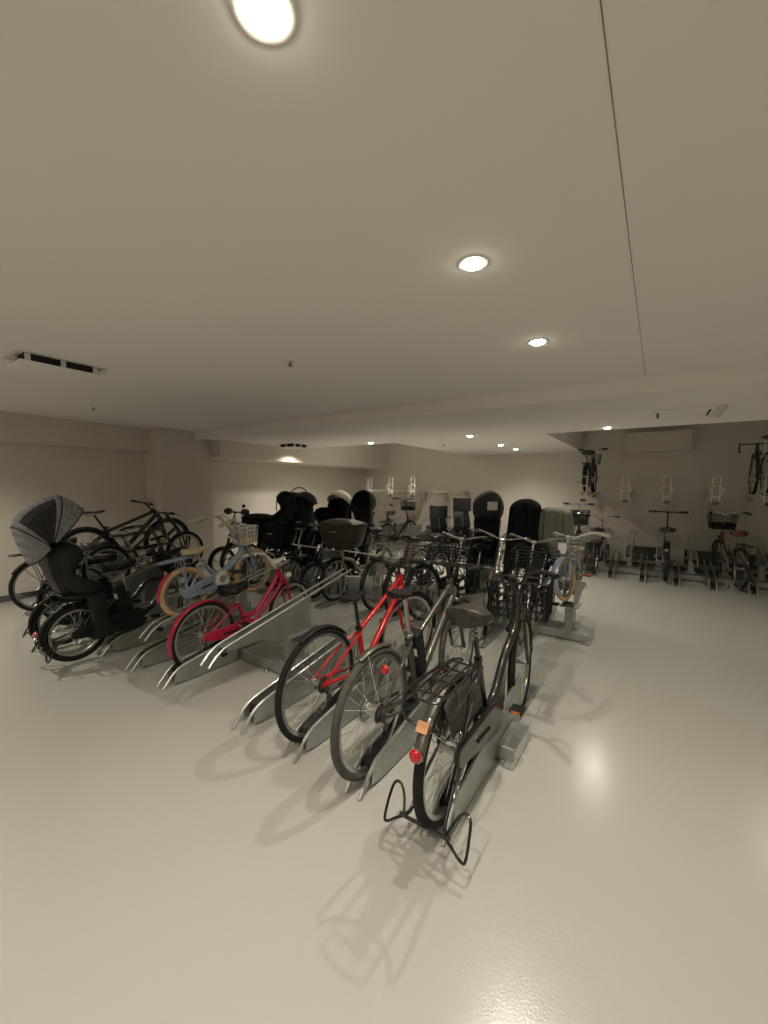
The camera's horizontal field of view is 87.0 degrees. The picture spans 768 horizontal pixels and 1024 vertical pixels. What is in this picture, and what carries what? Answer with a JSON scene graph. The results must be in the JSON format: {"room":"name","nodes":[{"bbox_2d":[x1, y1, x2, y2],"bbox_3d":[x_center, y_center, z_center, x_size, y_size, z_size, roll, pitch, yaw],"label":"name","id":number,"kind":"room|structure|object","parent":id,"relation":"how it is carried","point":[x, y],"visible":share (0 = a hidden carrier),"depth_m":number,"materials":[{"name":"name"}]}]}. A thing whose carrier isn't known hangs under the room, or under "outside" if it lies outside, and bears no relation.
{"room":"bicycle parking room","nodes":[
{"label":"bicycle parking room","id":0,"kind":"room"},
{"bbox_2d":[145,427,213,574],"bbox_3d":[-3.598,-0.147,7.177,0.500,2.530,0.920,3,4,34],"label":"wall pillar","id":1,"kind":"structure","parent":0,"point":[179,479],"depth_m":6.93,"materials":[{"name":"paint"}]},
{"bbox_2d":[0,442,366,595],"bbox_3d":[-4.233,-0.417,6.843,0.200,3.100,13.400,3,4,34],"label":"wall","id":2,"kind":"structure","parent":0,"point":[95,479],"depth_m":6.48,"materials":[{"name":"paint"}]},
{"bbox_2d":[0,411,149,451],"bbox_3d":[-5.855,-1.049,4.073,0.160,0.380,6.660,3,4,34],"label":"beam","id":3,"kind":"structure","parent":2,"relation":"attached to","point":[14,427],"depth_m":5.85,"materials":[{"name":"paint"}]},
{"bbox_2d":[212,440,387,469],"bbox_3d":[-1.705,-1.514,9.650,0.750,0.780,5.420,3,4,34],"label":"trim","id":4,"kind":"structure","parent":2,"relation":"attached to","point":[375,456],"depth_m":9.13,"materials":[{"name":"paint"}]},
{"bbox_2d":[0,0,767,455],"bbox_3d":[0.268,-1.385,3.732,10.650,0.700,13.000,3,4,34],"label":"ceiling","id":5,"kind":"structure","parent":0,"point":[192,208],"depth_m":1.40,"materials":[{"name":"paint"}]},
{"bbox_2d":[1,349,106,381],"bbox_3d":[-2.536,-1.117,3.134,0.360,0.068,0.560,3,4,34],"label":"ceiling vent","id":6,"kind":"object","parent":5,"relation":"in","point":[24,361],"visible":1,"depth_m":3.05,"materials":[{"name":"metal"}]},
{"bbox_2d":[227,0,298,47],"bbox_3d":[-0.235,-0.974,0.794,0.136,0.020,0.136,3,4,34],"label":"recessed light","id":7,"kind":"object","parent":5,"relation":"in","point":[267,17],"visible":1,"depth_m":0.80,"materials":[{"name":"white glass"}]},
{"bbox_2d":[457,254,489,271],"bbox_3d":[0.371,-1.025,1.686,0.136,0.020,0.136,3,4,34],"label":"recessed light","id":8,"kind":"object","parent":5,"relation":"in","point":[474,262],"visible":1,"depth_m":1.67,"materials":[{"name":"white glass"}]},
{"bbox_2d":[599,0,645,376],"bbox_3d":[1.091,-1.034,1.772,0.003,0.002,3.850,3,4,34],"label":"trim","id":9,"kind":"structure","parent":5,"relation":"attached to","point":[599,0],"depth_m":1.06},
{"bbox_2d":[654,405,728,420],"bbox_3d":[3.192,-1.028,4.260,0.590,0.027,0.700,3,4,34],"label":"access hatch","id":10,"kind":"object","parent":5,"relation":"attached to","point":[715,411],"visible":1,"depth_m":4.20,"materials":[{"name":"paint"}]},
{"bbox_2d":[0,546,767,1023],"bbox_3d":[0.243,1.460,3.911,11.050,0.200,13.400,3,4,34],"label":"floor","id":11,"kind":"structure","parent":0,"point":[162,862],"depth_m":1.79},
{"bbox_2d":[24,596,65,615],"bbox_3d":[-3.888,1.043,5.641,0.109,0.347,1.737,3,4,34],"label":"rail","id":12,"kind":"object","parent":11,"relation":"on","point":[34,603],"visible":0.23,"depth_m":5.03,"materials":[{"name":"metal"}]},
{"bbox_2d":[8,526,156,610],"bbox_3d":[-3.893,0.712,5.465,0.586,0.972,1.774,3,4,34],"label":"bicycle","id":13,"kind":"object","parent":12,"relation":"on","point":[15,574],"visible":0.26,"depth_m":4.84,"materials":[{"name":"metal"}]},
{"bbox_2d":[53,590,192,630],"bbox_3d":[-3.118,1.082,5.120,0.109,0.347,1.737,3,4,34],"label":"rail","id":14,"kind":"object","parent":11,"relation":"on","point":[139,596],"visible":0.02,"depth_m":5.05,"materials":[{"name":"metal"}]},
{"bbox_2d":[36,525,195,622],"bbox_3d":[-3.173,0.713,5.011,0.665,1.040,1.788,3,4,34],"label":"bicycle","id":15,"kind":"object","parent":14,"relation":"on","point":[86,547],"visible":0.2,"depth_m":4.67,"materials":[{"name":"metal"}]},
{"bbox_2d":[75,589,193,643],"bbox_3d":[-2.605,1.109,4.774,0.109,0.347,1.737,3,4,34],"label":"rail","id":16,"kind":"object","parent":11,"relation":"on","point":[157,609],"visible":0.1,"depth_m":4.70,"materials":[{"name":"metal"}]},
{"bbox_2d":[19,531,197,646],"bbox_3d":[-2.823,0.763,4.425,0.665,1.021,1.756,3,4,34],"label":"bicycle","id":17,"kind":"object","parent":16,"relation":"on","point":[36,614],"visible":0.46,"depth_m":4.18,"materials":[{"name":"metal"}]},
{"bbox_2d":[156,548,192,572],"bbox_3d":[-2.533,0.562,4.839,0.368,0.298,0.336,3,4,34],"label":"basket","id":18,"kind":"object","parent":17,"relation":"on","point":[168,568],"depth_m":4.78,"materials":[{"name":"black metal"}]},
{"bbox_2d":[96,592,254,656],"bbox_3d":[-2.174,1.131,4.483,0.109,0.347,1.737,3,4,34],"label":"rail","id":19,"kind":"object","parent":11,"relation":"on","point":[124,639],"visible":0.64,"depth_m":4.00,"materials":[{"name":"metal"}]},
{"bbox_2d":[10,495,216,663],"bbox_3d":[-2.472,0.563,4.039,0.582,1.485,1.851,3,5,39],"label":"bicycle","id":20,"kind":"object","parent":19,"relation":"on","point":[38,530],"visible":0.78,"depth_m":3.47,"materials":[{"name":"rubber"}]},
{"bbox_2d":[125,601,250,672],"bbox_3d":[-1.703,1.155,4.164,0.109,0.347,1.737,3,4,34],"label":"rail","id":21,"kind":"object","parent":11,"relation":"on","point":[156,652],"visible":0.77,"depth_m":3.77,"materials":[{"name":"metal"}]},
{"bbox_2d":[156,608,317,690],"bbox_3d":[-1.272,1.177,3.873,0.109,0.347,1.737,3,4,34],"label":"rail","id":22,"kind":"object","parent":11,"relation":"on","point":[191,668],"visible":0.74,"depth_m":3.40,"materials":[{"name":"metal"}]},
{"bbox_2d":[167,552,309,665],"bbox_3d":[-1.288,0.878,3.883,1.525,0.898,0.580,-2,5,-39],"label":"bicycle","id":23,"kind":"object","parent":22,"relation":"on","point":[226,590],"visible":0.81,"depth_m":3.61,"materials":[{"name":"metal"}]},
{"bbox_2d":[228,556,262,575],"bbox_3d":[-2.514,0.942,7.434,0.109,0.347,1.737,3,4,34],"label":"rail","id":24,"kind":"object","parent":11,"relation":"on","point":[229,556],"visible":0.12,"depth_m":7.26,"materials":[{"name":"metal"}]},
{"bbox_2d":[208,504,272,571],"bbox_3d":[-2.503,0.479,7.484,0.605,1.282,1.694,2,4,26],"label":"bicycle","id":25,"kind":"object","parent":24,"relation":"on","point":[214,552],"visible":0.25,"depth_m":7.05,"materials":[{"name":"metal"}]},
{"bbox_2d":[228,559,279,583],"bbox_3d":[-2.141,0.961,7.182,0.109,0.347,1.737,3,4,34],"label":"rail","id":26,"kind":"object","parent":11,"relation":"on","point":[258,562],"visible":0.05,"depth_m":6.94,"materials":[{"name":"metal"}]},
{"bbox_2d":[220,522,301,579],"bbox_3d":[-2.109,0.531,7.197,0.665,1.152,1.802,3,4,34],"label":"bicycle","id":27,"kind":"object","parent":26,"relation":"on","point":[285,550],"visible":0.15,"depth_m":6.66,"materials":[{"name":"metal"}]},
{"bbox_2d":[241,512,316,583],"bbox_3d":[-1.724,0.578,6.966,0.665,1.146,1.696,3,4,34],"label":"bicycle","id":28,"kind":"object","parent":11,"relation":"on","point":[260,519],"visible":0.35,"depth_m":6.48,"materials":[{"name":"metal"}]},
{"bbox_2d":[242,513,275,540],"bbox_3d":[-2.012,0.242,6.520,0.540,0.425,0.393,3,4,34],"label":"basket","id":29,"kind":"object","parent":28,"relation":"on","point":[260,519],"depth_m":6.33,"materials":[{"name":"black plastic"}]},
{"bbox_2d":[254,565,304,593],"bbox_3d":[-1.396,0.999,6.678,0.109,0.347,1.737,3,4,34],"label":"rail","id":30,"kind":"object","parent":11,"relation":"on","point":[262,590],"visible":0.07,"depth_m":6.40,"materials":[{"name":"metal"}]},
{"bbox_2d":[260,487,332,586],"bbox_3d":[-1.378,0.382,6.715,0.653,1.590,1.683,2,4,23],"label":"bicycle","id":31,"kind":"object","parent":30,"relation":"on","point":[278,533],"visible":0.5,"depth_m":6.42,"materials":[{"name":"rubber"}]},
{"bbox_2d":[262,523,294,548],"bbox_3d":[-1.640,0.360,6.274,0.516,0.375,0.347,3,4,34],"label":"basket","id":32,"kind":"object","parent":31,"relation":"on","point":[275,535],"depth_m":6.13,"materials":[{"name":"black plastic"}]},
{"bbox_2d":[231,627,366,734],"bbox_3d":[-0.469,1.218,3.330,0.109,0.347,1.737,3,4,34],"label":"rail","id":33,"kind":"object","parent":11,"relation":"on","point":[260,707],"visible":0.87,"depth_m":3.01,"materials":[{"name":"metal"}]},
{"bbox_2d":[269,568,334,596],"bbox_3d":[-1.123,1.013,6.494,0.109,0.347,1.737,3,4,34],"label":"rail","id":34,"kind":"object","parent":11,"relation":"on","point":[310,571],"visible":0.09,"depth_m":6.28,"materials":[{"name":"metal"}]},
{"bbox_2d":[277,490,351,590],"bbox_3d":[-1.098,0.419,6.529,0.658,1.545,1.694,2,4,26],"label":"bicycle","id":35,"kind":"object","parent":34,"relation":"on","point":[339,501],"visible":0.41,"depth_m":6.33,"materials":[{"name":"rubber"}]},
{"bbox_2d":[311,572,351,600],"bbox_3d":[-0.651,1.038,6.175,0.109,0.347,1.737,3,4,34],"label":"rail","id":36,"kind":"object","parent":11,"relation":"on","point":[328,589],"visible":0.16,"depth_m":5.96,"materials":[{"name":"metal"}]},
{"bbox_2d":[298,490,375,598],"bbox_3d":[-0.660,0.441,6.116,0.665,1.545,1.696,3,4,34],"label":"bicycle","id":37,"kind":"object","parent":36,"relation":"on","point":[363,502],"visible":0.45,"depth_m":6.38,"materials":[{"name":"rubber"}]},
{"bbox_2d":[133,603,530,769],"bbox_3d":[-1.768,1.273,4.201,6.292,0.100,0.380,3,4,34],"label":"beam","id":38,"kind":"structure","parent":11,"relation":"on","point":[511,745],"depth_m":3.02,"materials":[{"name":"metal"}]},
{"bbox_2d":[35,542,167,590],"bbox_3d":[-3.579,0.800,5.310,0.180,0.686,1.559,3,4,34],"label":"rail","id":39,"kind":"object","parent":38,"relation":"on","point":[141,551],"visible":0.02,"depth_m":5.21,"materials":[{"name":"metal"}]},
{"bbox_2d":[61,498,190,561],"bbox_3d":[-3.395,0.324,5.463,0.606,1.009,1.642,2,4,18],"label":"bicycle","id":40,"kind":"object","parent":39,"relation":"on","point":[105,533],"visible":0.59,"depth_m":5.42,"materials":[{"name":"metal"}]},
{"bbox_2d":[64,547,206,604],"bbox_3d":[-2.851,0.838,4.818,0.180,0.686,1.559,3,4,34],"label":"rail","id":41,"kind":"object","parent":38,"relation":"on","point":[134,579],"visible":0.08,"depth_m":4.79,"materials":[{"name":"metal"}]},
{"bbox_2d":[81,510,202,580],"bbox_3d":[-2.844,0.418,4.884,1.337,0.844,0.535,-2,5,-39],"label":"bicycle","id":42,"kind":"object","parent":41,"relation":"on","point":[144,557],"visible":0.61,"depth_m":4.75,"materials":[{"name":"metal"}]},
{"bbox_2d":[138,559,289,640],"bbox_3d":[-1.535,0.905,3.928,0.180,0.686,1.559,3,4,34],"label":"rail","id":43,"kind":"object","parent":38,"relation":"on","point":[166,620],"visible":0.36,"depth_m":3.78,"materials":[{"name":"metal"}]},
{"bbox_2d":[156,515,270,616],"bbox_3d":[-1.591,0.478,3.865,0.538,0.876,1.116,1,4,13],"label":"bicycle","id":44,"kind":"object","parent":43,"relation":"on","point":[243,539],"visible":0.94,"depth_m":3.72,"materials":[{"name":"blue metal"}]},
{"bbox_2d":[226,523,257,545],"bbox_3d":[-1.440,0.227,4.017,0.238,0.198,0.288,3,4,34],"label":"basket","id":45,"kind":"object","parent":44,"relation":"on","point":[244,538],"depth_m":4.00,"materials":[{"name":"beige plastic"}]},
{"bbox_2d":[200,568,351,669],"bbox_3d":[-0.806,0.942,3.436,0.180,0.686,1.559,3,4,34],"label":"rail","id":46,"kind":"object","parent":38,"relation":"on","point":[291,620],"visible":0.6,"depth_m":3.34,"materials":[{"name":"metal"}]},
{"bbox_2d":[315,575,385,608],"bbox_3d":[-0.378,1.052,5.990,0.109,0.347,1.737,3,4,34],"label":"rail","id":47,"kind":"object","parent":11,"relation":"on","point":[353,581],"visible":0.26,"depth_m":5.78,"materials":[{"name":"metal"}]},
{"bbox_2d":[318,518,395,601],"bbox_3d":[-0.343,0.655,6.006,0.706,1.152,1.769,3,4,34],"label":"bicycle","id":48,"kind":"object","parent":11,"relation":"on","point":[336,533],"visible":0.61,"depth_m":5.51,"materials":[{"name":"metal"}]},
{"bbox_2d":[318,521,366,546],"bbox_3d":[-0.578,0.291,5.636,0.566,0.329,0.366,3,4,34],"label":"basket","id":49,"kind":"object","parent":48,"relation":"on","point":[333,533],"depth_m":5.45,"materials":[{"name":"black plastic"}]},
{"bbox_2d":[282,638,432,763],"bbox_3d":[-0.072,1.238,3.061,0.109,0.347,1.737,3,4,34],"label":"rail","id":50,"kind":"object","parent":11,"relation":"on","point":[321,726],"visible":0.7,"depth_m":2.69,"materials":[{"name":"metal"}]},
{"bbox_2d":[274,555,435,742],"bbox_3d":[-0.042,0.892,2.962,0.539,1.008,1.750,2,4,22],"label":"bicycle","id":51,"kind":"object","parent":50,"relation":"on","point":[323,682],"visible":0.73,"depth_m":2.71,"materials":[{"name":"metal"}]},
{"bbox_2d":[359,582,426,618],"bbox_3d":[0.193,1.081,5.604,0.109,0.347,1.737,3,4,34],"label":"rail","id":52,"kind":"object","parent":11,"relation":"on","point":[364,614],"visible":0.09,"depth_m":5.21,"materials":[{"name":"metal"}]},
{"bbox_2d":[359,533,430,610],"bbox_3d":[0.226,0.752,5.628,0.586,0.942,1.808,3,4,34],"label":"bicycle","id":53,"kind":"object","parent":52,"relation":"on","point":[370,564],"visible":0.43,"depth_m":5.22,"materials":[{"name":"metal"}]},
{"bbox_2d":[379,585,435,622],"bbox_3d":[0.466,1.095,5.419,0.109,0.347,1.737,3,4,34],"label":"rail","id":54,"kind":"object","parent":11,"relation":"on","point":[412,603],"visible":0.05,"depth_m":5.20,"materials":[{"name":"metal"}]},
{"bbox_2d":[382,533,449,614],"bbox_3d":[0.493,0.761,5.445,0.657,0.952,1.813,3,4,34],"label":"bicycle","id":55,"kind":"object","parent":54,"relation":"on","point":[404,557],"visible":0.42,"depth_m":5.09,"materials":[{"name":"metal"}]},
{"bbox_2d":[385,544,420,566],"bbox_3d":[0.252,0.545,5.043,0.378,0.245,0.344,3,4,34],"label":"basket","id":56,"kind":"object","parent":55,"relation":"on","point":[405,563],"depth_m":5.01,"materials":[{"name":"metal"}]},
{"bbox_2d":[224,565,594,645],"bbox_3d":[-0.364,1.172,6.001,6.192,0.100,0.380,3,4,34],"label":"beam","id":57,"kind":"structure","parent":11,"relation":"on","point":[584,634],"depth_m":4.40,"materials":[{"name":"metal"}]},
{"bbox_2d":[291,544,356,571],"bbox_3d":[-0.839,0.756,6.394,0.180,0.686,1.559,3,4,34],"label":"bicycle","id":58,"kind":"object","parent":57,"relation":"on","point":[326,553],"visible":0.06,"depth_m":6.29,"materials":[{"name":"metal"}]},
{"bbox_2d":[343,550,403,593],"bbox_3d":[-0.045,0.797,5.856,0.180,0.686,1.559,3,4,34],"label":"bicycle","id":59,"kind":"object","parent":57,"relation":"on","point":[379,573],"visible":0.47,"depth_m":5.75,"materials":[{"name":"metal"}]},
{"bbox_2d":[477,570,502,612],"bbox_3d":[1.296,0.866,4.950,0.180,0.686,1.559,3,4,34],"label":"rail","id":60,"kind":"object","parent":57,"relation":"on","point":[484,575],"visible":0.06,"depth_m":4.87,"materials":[{"name":"metal"}]},
{"bbox_2d":[558,577,586,631],"bbox_3d":[2.058,0.904,4.435,0.180,0.686,1.559,3,4,34],"label":"rail","id":61,"kind":"object","parent":57,"relation":"on","point":[569,623],"visible":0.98,"depth_m":4.34,"materials":[{"name":"metal"}]},
{"bbox_2d":[547,532,609,600],"bbox_3d":[2.011,0.557,4.269,1.134,0.748,0.595,-2,4,-34],"label":"bicycle","id":62,"kind":"object","parent":61,"relation":"on","point":[573,566],"visible":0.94,"depth_m":4.05,"materials":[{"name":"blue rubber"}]},
{"bbox_2d":[547,538,585,558],"bbox_3d":[1.859,0.361,4.103,0.267,0.242,0.303,-3,5,-42],"label":"basket","id":63,"kind":"object","parent":62,"relation":"on","point":[564,548],"depth_m":4.01,"materials":[{"name":"metal"}]},
{"bbox_2d":[345,652,476,800],"bbox_3d":[0.325,1.259,2.793,0.109,0.347,1.737,3,4,34],"label":"rail","id":64,"kind":"object","parent":11,"relation":"on","point":[403,739],"visible":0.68,"depth_m":2.34,"materials":[{"name":"metal"}]},
{"bbox_2d":[330,554,484,781],"bbox_3d":[0.268,0.876,2.694,0.569,1.075,1.834,3,4,34],"label":"bicycle","id":65,"kind":"object","parent":64,"relation":"on","point":[419,660],"visible":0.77,"depth_m":2.43,"materials":[{"name":"metal"}]},
{"bbox_2d":[404,588,464,627],"bbox_3d":[0.731,1.109,5.240,0.109,0.347,1.737,3,4,34],"label":"rail","id":66,"kind":"object","parent":11,"relation":"on","point":[432,596],"visible":0.3,"depth_m":4.98,"materials":[{"name":"metal"}]},
{"bbox_2d":[404,534,467,620],"bbox_3d":[0.777,0.745,5.252,0.650,1.017,1.812,3,4,34],"label":"bicycle","id":67,"kind":"object","parent":66,"relation":"on","point":[440,583],"visible":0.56,"depth_m":4.88,"materials":[{"name":"metal"}]},
{"bbox_2d":[405,543,441,564],"bbox_3d":[0.498,0.497,4.883,0.362,0.259,0.333,4,5,42],"label":"basket","id":68,"kind":"object","parent":67,"relation":"on","point":[429,550],"depth_m":4.82,"materials":[{"name":"metal"}]},
{"bbox_2d":[427,505,460,556],"bbox_3d":[1.483,0.423,9.589,0.665,1.182,1.696,3,4,34],"label":"bicycle","id":69,"kind":"object","parent":11,"relation":"on","point":[438,514],"visible":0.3,"depth_m":9.06,"materials":[{"name":"metal"}]},
{"bbox_2d":[432,592,481,636],"bbox_3d":[1.046,1.125,5.028,0.109,0.347,1.737,3,4,34],"label":"rail","id":70,"kind":"object","parent":11,"relation":"on","point":[469,597],"visible":0.07,"depth_m":4.96,"materials":[{"name":"metal"}]},
{"bbox_2d":[438,490,503,624],"bbox_3d":[1.080,0.519,5.060,0.653,1.552,1.696,3,4,34],"label":"bicycle","id":71,"kind":"object","parent":70,"relation":"on","point":[488,507],"visible":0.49,"depth_m":5.30,"materials":[{"name":"metal"}]},
{"bbox_2d":[438,543,474,568],"bbox_3d":[0.843,0.495,4.647,0.365,0.246,0.334,2,4,27],"label":"basket","id":72,"kind":"object","parent":71,"relation":"on","point":[460,548],"depth_m":4.58,"materials":[{"name":"black metal"}]},
{"bbox_2d":[452,498,473,552],"bbox_3d":[1.970,0.350,9.375,0.665,1.362,1.696,3,4,34],"label":"bicycle","id":73,"kind":"object","parent":11,"relation":"on","point":[461,506],"visible":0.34,"depth_m":8.85,"materials":[{"name":"metal"}]},
{"bbox_2d":[423,668,538,846],"bbox_3d":[0.710,1.279,2.533,0.109,0.347,1.737,3,4,34],"label":"rail","id":74,"kind":"object","parent":11,"relation":"on","point":[482,762],"visible":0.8,"depth_m":2.13,"materials":[{"name":"metal"}]},
{"bbox_2d":[383,565,560,865],"bbox_3d":[0.630,0.903,2.425,0.589,1.064,1.876,3,5,39],"label":"bicycle","id":75,"kind":"object","parent":74,"relation":"on","point":[455,704],"visible":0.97,"depth_m":1.99,"materials":[{"name":"metal"}]},
{"bbox_2d":[487,574,553,622],"bbox_3d":[0.946,0.611,2.854,0.412,0.274,0.393,3,4,29],"label":"basket","id":76,"kind":"object","parent":75,"relation":"on","point":[515,616],"depth_m":2.82,"materials":[{"name":"black metal"}]},
{"bbox_2d":[478,598,525,646],"bbox_3d":[1.443,1.145,4.759,0.109,0.347,1.737,3,4,34],"label":"rail","id":77,"kind":"object","parent":11,"relation":"on","point":[484,640],"visible":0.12,"depth_m":4.47,"materials":[{"name":"metal"}]},
{"bbox_2d":[473,528,533,634],"bbox_3d":[1.490,0.617,4.770,1.734,1.355,0.624,-3,5,-41],"label":"bicycle","id":78,"kind":"object","parent":77,"relation":"on","point":[507,562],"visible":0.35,"depth_m":4.93,"materials":[{"name":"metal"}]},
{"bbox_2d":[503,499,542,568],"bbox_3d":[1.837,0.268,5.223,0.476,0.882,0.477,-3,5,-44],"label":"seat","id":79,"kind":"object","parent":78,"relation":"on","point":[523,519],"visible":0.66,"depth_m":5.06,"materials":[{"name":"black plastic"}]},
{"bbox_2d":[516,603,556,655],"bbox_3d":[1.724,1.159,4.569,0.109,0.347,1.737,3,4,34],"label":"rail","id":80,"kind":"object","parent":11,"relation":"on","point":[554,608],"visible":0.24,"depth_m":4.36,"materials":[{"name":"metal"}]},
{"bbox_2d":[505,507,565,642],"bbox_3d":[1.774,0.643,4.565,1.764,1.335,0.633,-3,5,-43],"label":"bicycle","id":81,"kind":"object","parent":80,"relation":"on","point":[536,558],"visible":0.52,"depth_m":4.27,"materials":[{"name":"metal"}]},
{"bbox_2d":[510,545,550,574],"bbox_3d":[1.517,0.490,4.189,0.365,0.245,0.334,2,4,29],"label":"basket","id":82,"kind":"object","parent":81,"relation":"on","point":[513,556],"depth_m":4.14,"materials":[{"name":"black metal"}]},
{"bbox_2d":[538,507,575,551],"bbox_3d":[2.146,0.212,5.035,0.497,0.542,0.444,3,4,34],"label":"seat cover","id":83,"kind":"object","parent":81,"relation":"on","point":[554,519],"visible":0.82,"depth_m":4.89,"materials":[{"name":"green fabric"}]},
{"bbox_2d":[373,541,767,588],"bbox_3d":[3.228,1.034,8.697,9.512,0.100,0.380,3,4,34],"label":"beam","id":84,"kind":"structure","parent":11,"relation":"on","point":[694,577],"depth_m":7.25,"materials":[{"name":"metal"}]},
{"bbox_2d":[386,517,414,534],"bbox_3d":[0.442,0.492,10.767,0.180,0.686,1.559,3,4,34],"label":"rail","id":85,"kind":"object","parent":84,"relation":"on","point":[398,527],"visible":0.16,"depth_m":10.62,"materials":[{"name":"metal"}]},
{"bbox_2d":[379,498,415,546],"bbox_3d":[0.397,0.278,10.528,0.625,1.282,1.802,3,4,34],"label":"bicycle","id":86,"kind":"object","parent":85,"relation":"on","point":[409,508],"visible":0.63,"depth_m":10.43,"materials":[{"name":"metal"}]},
{"bbox_2d":[596,528,609,563],"bbox_3d":[4.374,0.694,8.109,0.180,0.686,1.559,3,4,34],"label":"rail","id":87,"kind":"object","parent":84,"relation":"on","point":[603,547],"visible":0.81,"depth_m":8.08,"materials":[{"name":"metal"}]},
{"bbox_2d":[586,515,619,573],"bbox_3d":[4.223,0.594,7.936,0.625,1.040,1.722,3,4,34],"label":"bicycle","id":88,"kind":"object","parent":87,"relation":"on","point":[597,544],"visible":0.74,"depth_m":7.53,"materials":[{"name":"metal"}]},
{"bbox_2d":[624,529,635,566],"bbox_3d":[4.767,0.714,7.843,0.180,0.686,1.559,3,4,34],"label":"rail","id":89,"kind":"object","parent":84,"relation":"on","point":[629,550],"visible":1,"depth_m":7.81,"materials":[{"name":"metal"}]},
{"bbox_2d":[685,533,698,573],"bbox_3d":[5.553,0.754,7.311,0.180,0.686,1.559,3,4,34],"label":"rail","id":90,"kind":"object","parent":84,"relation":"on","point":[692,556],"visible":0.99,"depth_m":7.28,"materials":[{"name":"metal"}]},
{"bbox_2d":[717,534,736,576],"bbox_3d":[5.946,0.774,7.046,0.180,0.686,1.559,3,4,34],"label":"rail","id":91,"kind":"object","parent":84,"relation":"on","point":[723,557],"visible":0.96,"depth_m":7.02,"materials":[{"name":"metal"}]},
{"bbox_2d":[752,536,767,580],"bbox_3d":[6.340,0.794,6.780,0.180,0.686,1.559,3,4,34],"label":"rail","id":92,"kind":"object","parent":84,"relation":"on","point":[761,563],"visible":0.98,"depth_m":6.78,"materials":[{"name":"metal"}]},
{"bbox_2d":[633,546,655,559],"bbox_3d":[5.297,0.916,8.227,0.620,0.430,0.028,3,4,34],"label":"screen","id":93,"kind":"object","parent":11,"relation":"on","point":[638,550],"visible":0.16,"depth_m":8.21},
{"bbox_2d":[649,510,688,581],"bbox_3d":[5.111,0.574,7.281,0.572,1.189,1.470,2,4,17],"label":"bicycle","id":94,"kind":"object","parent":11,"relation":"on","point":[665,565],"visible":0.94,"depth_m":6.94,"materials":[{"name":"metal"}]},
{"bbox_2d":[684,550,720,568],"bbox_3d":[6.083,0.957,7.696,0.620,0.430,0.028,3,4,34],"label":"screen","id":95,"kind":"object","parent":11,"relation":"on","point":[706,555],"visible":0.44,"depth_m":7.66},
{"bbox_2d":[700,559,717,591],"bbox_3d":[5.657,1.037,7.062,0.109,0.347,1.737,3,4,34],"label":"rail","id":96,"kind":"object","parent":11,"relation":"on","point":[711,585],"visible":0.95,"depth_m":6.79,"materials":[{"name":"metal"}]},
{"bbox_2d":[737,561,758,596],"bbox_3d":[6.050,1.057,6.796,0.109,0.347,1.737,3,4,34],"label":"rail","id":97,"kind":"object","parent":11,"relation":"on","point":[750,587],"visible":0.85,"depth_m":6.34,"materials":[{"name":"metal"}]},
{"bbox_2d":[707,511,754,591],"bbox_3d":[5.869,0.608,6.883,0.604,1.228,1.802,2,4,25],"label":"bicycle","id":98,"kind":"object","parent":97,"relation":"on","point":[741,568],"visible":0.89,"depth_m":6.63,"materials":[{"name":"metal"}]},
{"bbox_2d":[707,514,738,529],"bbox_3d":[6.055,0.177,7.245,0.384,0.267,0.348,2,4,25],"label":"basket","id":99,"kind":"object","parent":98,"relation":"on","point":[729,525],"depth_m":7.19,"materials":[{"name":"black metal"}]},
{"bbox_2d":[367,420,767,574],"bbox_3d":[3.961,-0.498,9.262,10.650,3.100,0.200,3,4,34],"label":"wall","id":100,"kind":"structure","parent":0,"point":[548,479],"depth_m":8.46,"materials":[{"name":"paint"}]},
{"bbox_2d":[577,476,598,506],"bbox_3d":[4.057,-0.375,7.975,0.191,0.618,1.825,3,4,34],"label":"bicycle rack","id":101,"kind":"object","parent":100,"relation":"attached to","point":[592,494],"visible":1,"depth_m":7.29,"materials":[{"name":"metal"}]},
{"bbox_2d":[578,448,607,493],"bbox_3d":[4.034,-0.807,7.908,0.526,0.889,1.600,3,4,34],"label":"bicycle","id":102,"kind":"object","parent":101,"relation":"on","point":[589,469],"visible":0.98,"depth_m":7.68,"materials":[{"name":"metal"}]},
{"bbox_2d":[501,549,767,578],"bbox_3d":[3.888,1.011,9.269,10.650,0.085,0.012,3,4,34],"label":"baseboard","id":103,"kind":"structure","parent":100,"relation":"attached to","point":[650,565],"depth_m":8.18,"materials":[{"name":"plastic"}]},
{"bbox_2d":[625,429,692,451],"bbox_3d":[5.401,-1.397,7.991,1.080,0.360,0.200,3,4,34],"label":"trim","id":104,"kind":"structure","parent":100,"relation":"attached to","point":[675,439],"depth_m":7.89,"materials":[{"name":"paint"}]},
{"bbox_2d":[701,475,724,510],"bbox_3d":[5.588,-0.297,6.940,0.191,0.618,1.825,3,4,34],"label":"bicycle rack","id":105,"kind":"object","parent":100,"relation":"attached to","point":[707,497],"visible":1,"depth_m":6.25,"materials":[{"name":"metal"}]},
{"bbox_2d":[743,475,767,511],"bbox_3d":[6.085,-0.271,6.604,0.191,0.618,1.825,3,4,34],"label":"bicycle rack","id":106,"kind":"object","parent":100,"relation":"attached to","point":[753,498],"visible":0.98,"depth_m":6.63,"materials":[{"name":"metal"}]},
{"bbox_2d":[738,435,767,495],"bbox_3d":[5.997,-0.722,6.551,1.637,0.924,0.491,-3,5,-44],"label":"bicycle","id":107,"kind":"object","parent":106,"relation":"on","point":[756,456],"visible":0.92,"depth_m":6.61,"materials":[{"name":"metal"}]},
{"bbox_2d":[572,511,588,534],"bbox_3d":[2.350,0.140,4.971,0.292,0.305,0.232,1,4,14],"label":"basket","id":108,"kind":"object","parent":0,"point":[580,519],"visible":0.73,"depth_m":4.87,"materials":[{"name":"black metal"}]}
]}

